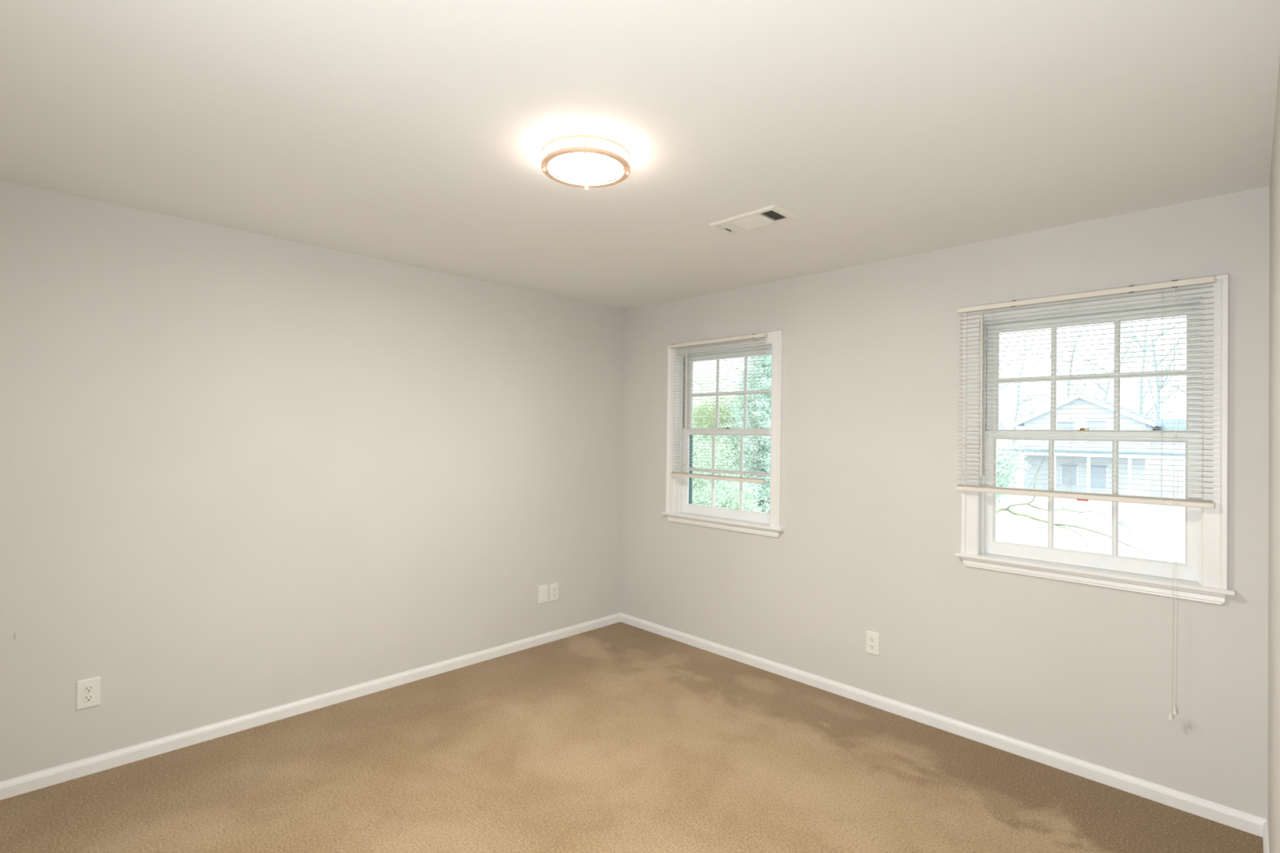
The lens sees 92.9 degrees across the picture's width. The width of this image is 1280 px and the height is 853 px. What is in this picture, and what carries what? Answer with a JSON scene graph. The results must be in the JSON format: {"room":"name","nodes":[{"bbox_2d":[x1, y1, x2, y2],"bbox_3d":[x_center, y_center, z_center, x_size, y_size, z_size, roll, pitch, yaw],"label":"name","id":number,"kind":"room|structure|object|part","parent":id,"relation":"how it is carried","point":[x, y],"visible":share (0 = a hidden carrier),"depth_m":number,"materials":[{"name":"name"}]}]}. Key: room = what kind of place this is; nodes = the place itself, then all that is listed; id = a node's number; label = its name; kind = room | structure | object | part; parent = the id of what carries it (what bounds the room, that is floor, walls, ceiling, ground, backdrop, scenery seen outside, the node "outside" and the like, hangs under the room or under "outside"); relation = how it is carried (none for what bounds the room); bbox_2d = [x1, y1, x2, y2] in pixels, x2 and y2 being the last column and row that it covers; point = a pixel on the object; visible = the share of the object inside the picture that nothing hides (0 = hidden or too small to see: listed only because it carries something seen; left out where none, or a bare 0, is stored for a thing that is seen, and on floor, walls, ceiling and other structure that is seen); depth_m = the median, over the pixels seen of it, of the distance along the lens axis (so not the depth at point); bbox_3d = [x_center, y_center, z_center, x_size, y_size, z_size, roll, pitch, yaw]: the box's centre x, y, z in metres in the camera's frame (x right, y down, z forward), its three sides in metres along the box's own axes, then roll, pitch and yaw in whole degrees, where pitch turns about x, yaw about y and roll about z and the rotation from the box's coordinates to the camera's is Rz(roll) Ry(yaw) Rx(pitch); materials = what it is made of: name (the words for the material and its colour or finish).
{"room":"empty bedroom","nodes":[
{"label":"empty bedroom","id":0,"kind":"room"},
{"bbox_2d":[0,180,624,782],"bbox_3d":[-1.644,0.271,3.388,4.420,2.440,0.160,1,-1,-45],"label":"wall","id":1,"kind":"structure","parent":0,"point":[242,473],"depth_m":3.03,"materials":[{"name":"white paint"}]},
{"bbox_2d":[75,676,101,710],"bbox_3d":[-2.338,1.132,2.579,0.076,0.121,0.009,1,-1,-45],"label":"wall outlet","id":2,"kind":"object","parent":1,"relation":"attached to","point":[88,691],"visible":1,"depth_m":2.58,"materials":[{"name":"white plastic"}]},
{"bbox_2d":[83,694,93,702],"bbox_3d":[-2.336,1.151,2.577,0.034,0.028,0.003,1,-1,-45],"label":"receptacle","id":3,"kind":"object","parent":2,"relation":"attached to","point":[86,698],"depth_m":2.58,"materials":[{"name":"white plastic"}]},
{"bbox_2d":[83,684,93,693],"bbox_3d":[-2.335,1.112,2.577,0.034,0.028,0.003,1,-1,-45],"label":"receptacle","id":4,"kind":"object","parent":2,"relation":"attached to","point":[86,688],"depth_m":2.58,"materials":[{"name":"white plastic"}]},
{"bbox_2d":[0,613,620,799],"bbox_3d":[-1.598,1.458,3.315,4.100,0.066,0.013,1,-1,-45],"label":"baseboard","id":5,"kind":"structure","parent":1,"relation":"attached to","point":[11,788],"depth_m":3.02,"materials":[{"name":"white paint"}]},
{"bbox_2d":[538,584,548,604],"bbox_3d":[-0.673,1.170,4.242,0.080,0.121,0.007,1,-1,-45],"label":"blank plate","id":6,"kind":"object","parent":1,"relation":"attached to","point":[544,589],"visible":1,"depth_m":4.24,"materials":[{"name":"white plastic"}]},
{"bbox_2d":[549,582,558,601],"bbox_3d":[-0.607,1.172,4.306,0.071,0.119,0.009,1,-1,-45],"label":"wall outlet","id":7,"kind":"object","parent":1,"relation":"attached to","point":[553,595],"visible":1,"depth_m":4.30,"materials":[{"name":"white plastic"}]},
{"bbox_2d":[0,622,1262,852],"bbox_3d":[0.171,1.621,1.537,4.420,0.250,5.349,1,-1,-45],"label":"floor","id":8,"kind":"structure","parent":0,"point":[620,737],"depth_m":2.56,"materials":[{"name":"beige carpet"}]},
{"bbox_2d":[0,0,1279,310],"bbox_3d":[0.206,-1.043,1.565,4.420,0.200,5.349,1,-1,-45],"label":"ceiling","id":9,"kind":"structure","parent":0,"point":[415,133],"depth_m":1.86,"materials":[{"name":"white paint"}]},
{"bbox_2d":[541,132,630,190],"bbox_3d":[-0.185,-0.906,2.088,0.303,0.073,0.303,1,-1,-4],"label":"ceiling light","id":10,"kind":"object","parent":9,"relation":"attached to","point":[578,157],"visible":1,"depth_m":2.03,"materials":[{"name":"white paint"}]},
{"bbox_2d":[548,152,622,182],"bbox_3d":[-0.185,-0.886,2.088,0.254,0.006,0.254,1,-1,-4],"label":"diffuser","id":11,"kind":"object","parent":10,"relation":"attached to","point":[589,167],"depth_m":2.07,"materials":[{"name":"white glass"}]},
{"bbox_2d":[708,204,798,235],"bbox_3d":[0.506,-0.921,2.736,0.193,0.012,0.350,1,-1,-45],"label":"ceiling vent","id":12,"kind":"object","parent":9,"relation":"in","point":[773,214],"visible":1,"depth_m":2.71,"materials":[{"name":"white metal"}]},
{"bbox_2d":[620,186,1269,819],"bbox_3d":[1.167,0.310,3.586,0.160,2.440,3.529,1,-1,-45],"label":"wall","id":13,"kind":"structure","parent":0,"point":[871,504],"depth_m":3.09,"materials":[{"name":"white paint"}]},
{"bbox_2d":[662,330,784,537],"bbox_3d":[0.598,0.048,4.154,0.232,1.284,0.990,1,-1,-45],"label":"window","id":14,"kind":"structure","parent":13,"relation":"in","point":[680,508],"depth_m":4.18,"materials":[{"name":"white paint"}]},
{"bbox_3d":[0.228,0.012,4.403,0.026,1.218,0.075,1,-1,-45],"label":"casing","id":15,"kind":"part","parent":14,"relation":"part of","materials":[{"name":"white paint"}]},
{"bbox_3d":[0.643,0.332,4.200,0.014,0.585,0.799,1,-1,-45],"label":"screen frame","id":16,"kind":"part","parent":14,"relation":"part of","materials":[{"name":"grey metal"}]},
{"bbox_2d":[668,333,767,484],"bbox_3d":[0.495,-0.116,4.090,0.041,0.944,0.811,1,-1,-45],"label":"mini blind","id":17,"kind":"object","parent":14,"relation":"attached to","point":[715,341],"visible":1,"depth_m":4.07,"materials":[{"name":"beige plastic"}]},
{"bbox_3d":[0.302,-0.111,4.289,0.029,0.903,0.001,1,-1,-45],"label":"ladder cord","id":18,"kind":"part","parent":17,"relation":"part of","materials":[{"name":"white fabric"}]},
{"bbox_3d":[0.510,-0.110,4.080,0.029,0.903,0.001,1,-1,-45],"label":"ladder cord","id":19,"kind":"part","parent":17,"relation":"part of","materials":[{"name":"white fabric"}]},
{"bbox_3d":[0.503,0.345,4.077,0.027,0.022,0.772,1,-1,-45],"label":"rail","id":20,"kind":"part","parent":17,"relation":"part of","materials":[{"name":"beige plastic"}]},
{"bbox_3d":[0.718,-0.109,3.871,0.029,0.903,0.001,1,-1,-45],"label":"ladder cord","id":21,"kind":"part","parent":17,"relation":"part of","materials":[{"name":"white fabric"}]},
{"bbox_3d":[0.718,-0.139,3.850,0.003,0.852,0.010,1,-1,2],"label":"pull cord","id":22,"kind":"part","parent":17,"relation":"part of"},
{"bbox_3d":[0.544,-0.558,4.099,0.026,0.075,0.950,1,-1,-45],"label":"head casing","id":23,"kind":"part","parent":14,"relation":"part of","materials":[{"name":"white paint"}]},
{"bbox_3d":[0.594,0.320,4.151,0.034,0.606,0.794,1,-1,-45],"label":"sash","id":24,"kind":"part","parent":14,"relation":"part of","materials":[{"name":"white paint"}]},
{"bbox_3d":[0.627,-0.229,4.182,0.032,0.577,0.794,1,-1,-45],"label":"sash","id":25,"kind":"part","parent":14,"relation":"part of","materials":[{"name":"white paint"}]},
{"bbox_3d":[0.846,0.014,3.783,0.026,1.218,0.075,1,-1,-45],"label":"casing","id":26,"kind":"part","parent":14,"relation":"part of","materials":[{"name":"white paint"}]},
{"bbox_2d":[865,630,879,656],"bbox_3d":[1.275,1.188,3.337,0.009,0.121,0.076,1,-1,-45],"label":"wall outlet","id":27,"kind":"object","parent":13,"relation":"attached to","point":[873,639],"visible":1,"depth_m":3.33,"materials":[{"name":"white plastic"}]},
{"bbox_2d":[869,644,875,649],"bbox_3d":[1.273,1.208,3.335,0.003,0.028,0.034,1,-1,-45],"label":"receptacle","id":28,"kind":"object","parent":27,"relation":"attached to","point":[872,646],"depth_m":3.33,"materials":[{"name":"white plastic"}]},
{"bbox_2d":[869,636,875,642],"bbox_3d":[1.273,1.169,3.336,0.003,0.028,0.034,1,-1,-45],"label":"receptacle","id":29,"kind":"object","parent":27,"relation":"attached to","point":[872,639],"depth_m":3.33,"materials":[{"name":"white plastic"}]},
{"bbox_2d":[620,613,1266,837],"bbox_3d":[1.090,1.496,3.513,0.013,0.066,3.529,1,-1,-45],"label":"baseboard","id":30,"kind":"structure","parent":13,"relation":"attached to","point":[1238,820],"depth_m":2.90,"materials":[{"name":"white paint"}]},
{"bbox_2d":[955,273,1235,604],"bbox_3d":[2.000,0.052,2.749,0.232,1.284,0.990,1,-1,-45],"label":"window","id":31,"kind":"structure","parent":13,"relation":"in","point":[1203,576],"depth_m":2.64,"materials":[{"name":"white paint"}]},
{"bbox_3d":[1.629,0.017,2.997,0.026,1.218,0.075,1,-1,-45],"label":"casing","id":32,"kind":"part","parent":31,"relation":"part of","materials":[{"name":"white paint"}]},
{"bbox_2d":[955,275,1216,719],"bbox_3d":[1.893,0.290,2.679,0.041,1.754,0.928,1,-1,-45],"label":"mini blind","id":33,"kind":"object","parent":31,"relation":"attached to","point":[1083,496],"visible":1,"depth_m":2.63,"materials":[{"name":"beige plastic"}]},
{"bbox_3d":[1.684,-0.129,2.904,0.029,0.863,0.001,1,-1,-45],"label":"ladder cord","id":34,"kind":"part","parent":33,"relation":"part of","materials":[{"name":"white fabric"}]},
{"bbox_3d":[1.902,-0.129,2.686,0.029,0.863,0.001,1,-1,-45],"label":"ladder cord","id":35,"kind":"part","parent":33,"relation":"part of","materials":[{"name":"white fabric"}]},
{"bbox_3d":[1.895,0.306,2.682,0.027,0.022,0.921,1,-1,-45],"label":"rail","id":36,"kind":"part","parent":33,"relation":"part of","materials":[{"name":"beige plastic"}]},
{"bbox_3d":[2.118,-0.128,2.469,0.029,0.863,0.001,1,-1,-45],"label":"ladder cord","id":37,"kind":"part","parent":33,"relation":"part of","materials":[{"name":"white fabric"}]},
{"bbox_3d":[2.127,0.288,2.428,0.003,1.703,0.010,1,-1,2],"label":"pull cord","id":38,"kind":"part","parent":33,"relation":"part of","materials":[{"name":"white fabric"}]},
{"bbox_3d":[2.135,0.276,2.419,0.003,1.678,0.010,1,-1,2],"label":"pull cord","id":39,"kind":"part","parent":33,"relation":"part of","materials":[{"name":"white fabric"}]},
{"bbox_3d":[1.995,0.324,2.745,0.034,0.606,0.794,1,-1,-45],"label":"sash","id":40,"kind":"part","parent":31,"relation":"part of","materials":[{"name":"white paint"}]},
{"bbox_3d":[2.029,-0.225,2.777,0.032,0.577,0.794,1,-1,-45],"label":"sash","id":41,"kind":"part","parent":31,"relation":"part of","materials":[{"name":"white paint"}]},
{"bbox_3d":[1.946,-0.554,2.693,0.026,0.075,0.950,1,-1,-45],"label":"head casing","id":42,"kind":"part","parent":31,"relation":"part of","materials":[{"name":"white paint"}]},
{"bbox_3d":[2.247,0.018,2.378,0.026,1.218,0.075,1,-1,-45],"label":"casing","id":43,"kind":"part","parent":31,"relation":"part of","materials":[{"name":"white paint"}]},
{"bbox_2d":[1267,54,1279,852],"bbox_3d":[1.004,0.280,0.847,4.260,2.440,0.120,1,-1,-45],"label":"wall","id":44,"kind":"structure","parent":0,"point":[1273,666],"depth_m":1.72,"materials":[{"name":"grey paint"}]},
{"bbox_2d":[1262,819,1269,852],"bbox_3d":[1.575,1.482,1.513,2.151,0.066,0.013,1,-1,-45],"label":"baseboard","id":45,"kind":"structure","parent":44,"relation":"attached to","point":[1265,830],"depth_m":2.18,"materials":[{"name":"white paint"}]},
{"label":"outside","id":46,"kind":"structure","parent":0,"visible":0},
{"bbox_2d":[751,460,1185,563],"bbox_3d":[40.441,5.194,42.441,110.000,1.329,144.000,1,-1,-45],"label":"ground","id":47,"kind":"structure","parent":46,"point":[1159,519],"depth_m":27.95,"materials":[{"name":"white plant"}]},
{"bbox_2d":[692,455,715,490],"bbox_3d":[1.503,2.629,26.917,3.623,4.305,3.338,1,-1,-45],"label":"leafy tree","id":48,"kind":"object","parent":47,"relation":"on","point":[692,455],"visible":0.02,"depth_m":26.87,"materials":[{"name":"green plant"}]},
{"bbox_2d":[692,405,721,491],"bbox_3d":[4.284,1.726,42.966,5.400,6.546,5.362,0,-1,27],"label":"evergreen tree","id":49,"kind":"object","parent":47,"relation":"on","point":[695,457],"visible":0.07,"depth_m":42.08,"materials":[{"name":"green plant"}]},
{"bbox_2d":[692,422,769,509],"bbox_3d":[1.420,2.195,24.219,6.610,5.257,8.734,1,-1,-25],"label":"leafy shrub","id":50,"kind":"object","parent":47,"relation":"on","point":[696,484],"visible":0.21,"depth_m":22.98,"materials":[{"name":"green plant"}]},
{"bbox_2d":[692,465,769,512],"bbox_3d":[3.085,3.132,21.527,3.712,3.714,4.429,0,-1,32],"label":"leafy shrub","id":51,"kind":"object","parent":47,"relation":"on","point":[729,503],"visible":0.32,"depth_m":21.23,"materials":[{"name":"green plant"}]},
{"bbox_2d":[693,360,770,482],"bbox_3d":[3.789,0.623,27.245,5.149,8.227,6.389,1,-1,-22],"label":"leafy tree","id":52,"kind":"object","parent":47,"relation":"on","point":[710,415],"visible":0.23,"depth_m":26.89,"materials":[{"name":"green plant"}]},
{"bbox_2d":[694,355,771,460],"bbox_3d":[6.557,-1.718,27.985,9.141,12.844,8.647,1,-1,-36],"label":"bare tree","id":53,"kind":"object","parent":47,"relation":"on","point":[757,356],"visible":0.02,"depth_m":26.73,"materials":[{"name":"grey plant"}]},
{"bbox_2d":[707,372,762,485],"bbox_3d":[7.497,0.439,41.115,5.859,8.774,6.000,1,-1,-5],"label":"evergreen tree","id":54,"kind":"object","parent":47,"relation":"on","point":[753,372],"visible":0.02,"depth_m":40.81,"materials":[{"name":"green plant"}]},
{"bbox_2d":[709,355,771,513],"bbox_3d":[5.130,-0.265,25.094,5.791,9.964,5.336,1,-1,18],"label":"evergreen tree","id":55,"kind":"object","parent":47,"relation":"on","point":[766,455],"visible":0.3,"depth_m":24.55,"materials":[{"name":"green plant"}]},
{"bbox_2d":[736,355,771,498],"bbox_3d":[8.402,-1.454,37.310,6.483,12.074,6.471,1,-1,-45],"label":"evergreen tree","id":56,"kind":"object","parent":47,"relation":"on","point":[766,356],"visible":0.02,"depth_m":36.56,"materials":[{"name":"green plant"}]},
{"bbox_2d":[751,356,1182,559],"bbox_3d":[3.514,0.368,8.113,5.099,8.957,5.626,1,-1,-45],"label":"tree","id":57,"kind":"object","parent":47,"relation":"on","point":[1028,503],"visible":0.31,"depth_m":7.08,"materials":[{"name":"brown plant"}]},
{"bbox_2d":[996,446,1017,494],"bbox_3d":[22.478,1.989,40.876,4.709,5.688,4.488,1,-1,-21],"label":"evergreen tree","id":58,"kind":"object","parent":47,"relation":"on","point":[997,446],"visible":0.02,"depth_m":39.55,"materials":[{"name":"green plant"}]},
{"bbox_2d":[995,440,1039,515],"bbox_3d":[17.291,2.500,29.945,4.091,4.462,4.332,1,-1,12],"label":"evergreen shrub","id":59,"kind":"object","parent":47,"relation":"on","point":[1000,455],"visible":0.19,"depth_m":29.06,"materials":[{"name":"green plant"}]},
{"bbox_2d":[999,328,1069,427],"bbox_3d":[36.478,-3.965,63.042,11.706,17.871,12.074,1,-1,-4],"label":"bare tree","id":60,"kind":"object","parent":47,"relation":"on","point":[1039,329],"visible":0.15,"depth_m":61.87,"materials":[{"name":"grey plant"}]},
{"bbox_2d":[999,331,1075,477],"bbox_3d":[35.126,-3.256,56.594,10.832,16.078,9.536,1,-1,22],"label":"bare tree","id":61,"kind":"object","parent":47,"relation":"on","point":[1024,357],"visible":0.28,"depth_m":55.77,"materials":[{"name":"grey plant"}]},
{"bbox_2d":[999,323,1169,413],"bbox_3d":[40.919,-5.410,58.359,17.615,20.518,12.388,1,-1,5],"label":"bare tree","id":62,"kind":"object","parent":47,"relation":"on","point":[1045,331],"visible":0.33,"depth_m":58.59,"materials":[{"name":"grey plant"}]},
{"bbox_2d":[997,394,1186,498],"bbox_3d":[32.749,1.317,42.172,13.200,6.708,10.700,1,-1,-45],"label":"house","id":63,"kind":"structure","parent":47,"relation":"on","point":[1081,449],"depth_m":39.05,"materials":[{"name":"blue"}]},
{"bbox_3d":[25.099,3.156,40.692,0.140,2.578,0.140,1,-1,-45],"label":"porch post","id":64,"kind":"part","parent":63,"relation":"part of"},
{"bbox_3d":[26.653,3.147,39.134,0.140,2.552,0.140,1,-1,-45],"label":"porch post","id":65,"kind":"part","parent":63,"relation":"part of","materials":[{"name":"white wood"}]},
{"bbox_3d":[27.924,3.158,37.860,0.140,2.564,0.140,1,-1,-45],"label":"porch post","id":66,"kind":"part","parent":63,"relation":"part of","materials":[{"name":"white wood"}]},
{"bbox_3d":[29.336,3.185,36.443,0.140,2.609,0.140,1,-1,-45],"label":"porch post","id":67,"kind":"part","parent":63,"relation":"part of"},
{"bbox_3d":[31.101,3.229,34.673,0.140,2.688,0.140,1,-1,-45],"label":"porch post","id":68,"kind":"part","parent":63,"relation":"part of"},
{"bbox_2d":[1035,322,1175,401],"bbox_3d":[39.920,-2.854,53.601,9.741,15.342,10.575,1,-1,18],"label":"bare tree","id":69,"kind":"object","parent":47,"relation":"on","point":[1106,390],"visible":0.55,"depth_m":52.19,"materials":[{"name":"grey plant"}]},
{"bbox_2d":[1066,317,1186,367],"bbox_3d":[15.834,-2.044,15.583,9.134,13.640,11.046,1,-1,-23],"label":"bare tree","id":70,"kind":"object","parent":47,"relation":"on","point":[1161,317],"visible":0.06,"depth_m":17.98,"materials":[{"name":"grey plant"}]},
{"bbox_2d":[1075,317,1186,418],"bbox_3d":[47.642,-7.697,54.851,15.054,25.082,16.726,1,-1,0],"label":"bare tree","id":71,"kind":"object","parent":47,"relation":"on","point":[1141,399],"visible":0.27,"depth_m":56.55,"materials":[{"name":"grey plant"}]},
{"bbox_2d":[1087,316,1186,421],"bbox_3d":[41.919,-4.810,49.366,13.371,19.232,12.901,1,-1,-10],"label":"bare tree","id":72,"kind":"object","parent":47,"relation":"on","point":[1164,331],"visible":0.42,"depth_m":49.09,"materials":[{"name":"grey plant"}]},
{"bbox_2d":[1090,326,1186,405],"bbox_3d":[43.657,-6.710,49.632,14.457,23.037,16.549,1,-1,-29],"label":"bare tree","id":73,"kind":"object","parent":47,"relation":"on","point":[1176,387],"visible":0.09,"depth_m":47.41,"materials":[{"name":"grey plant"}]}
]}

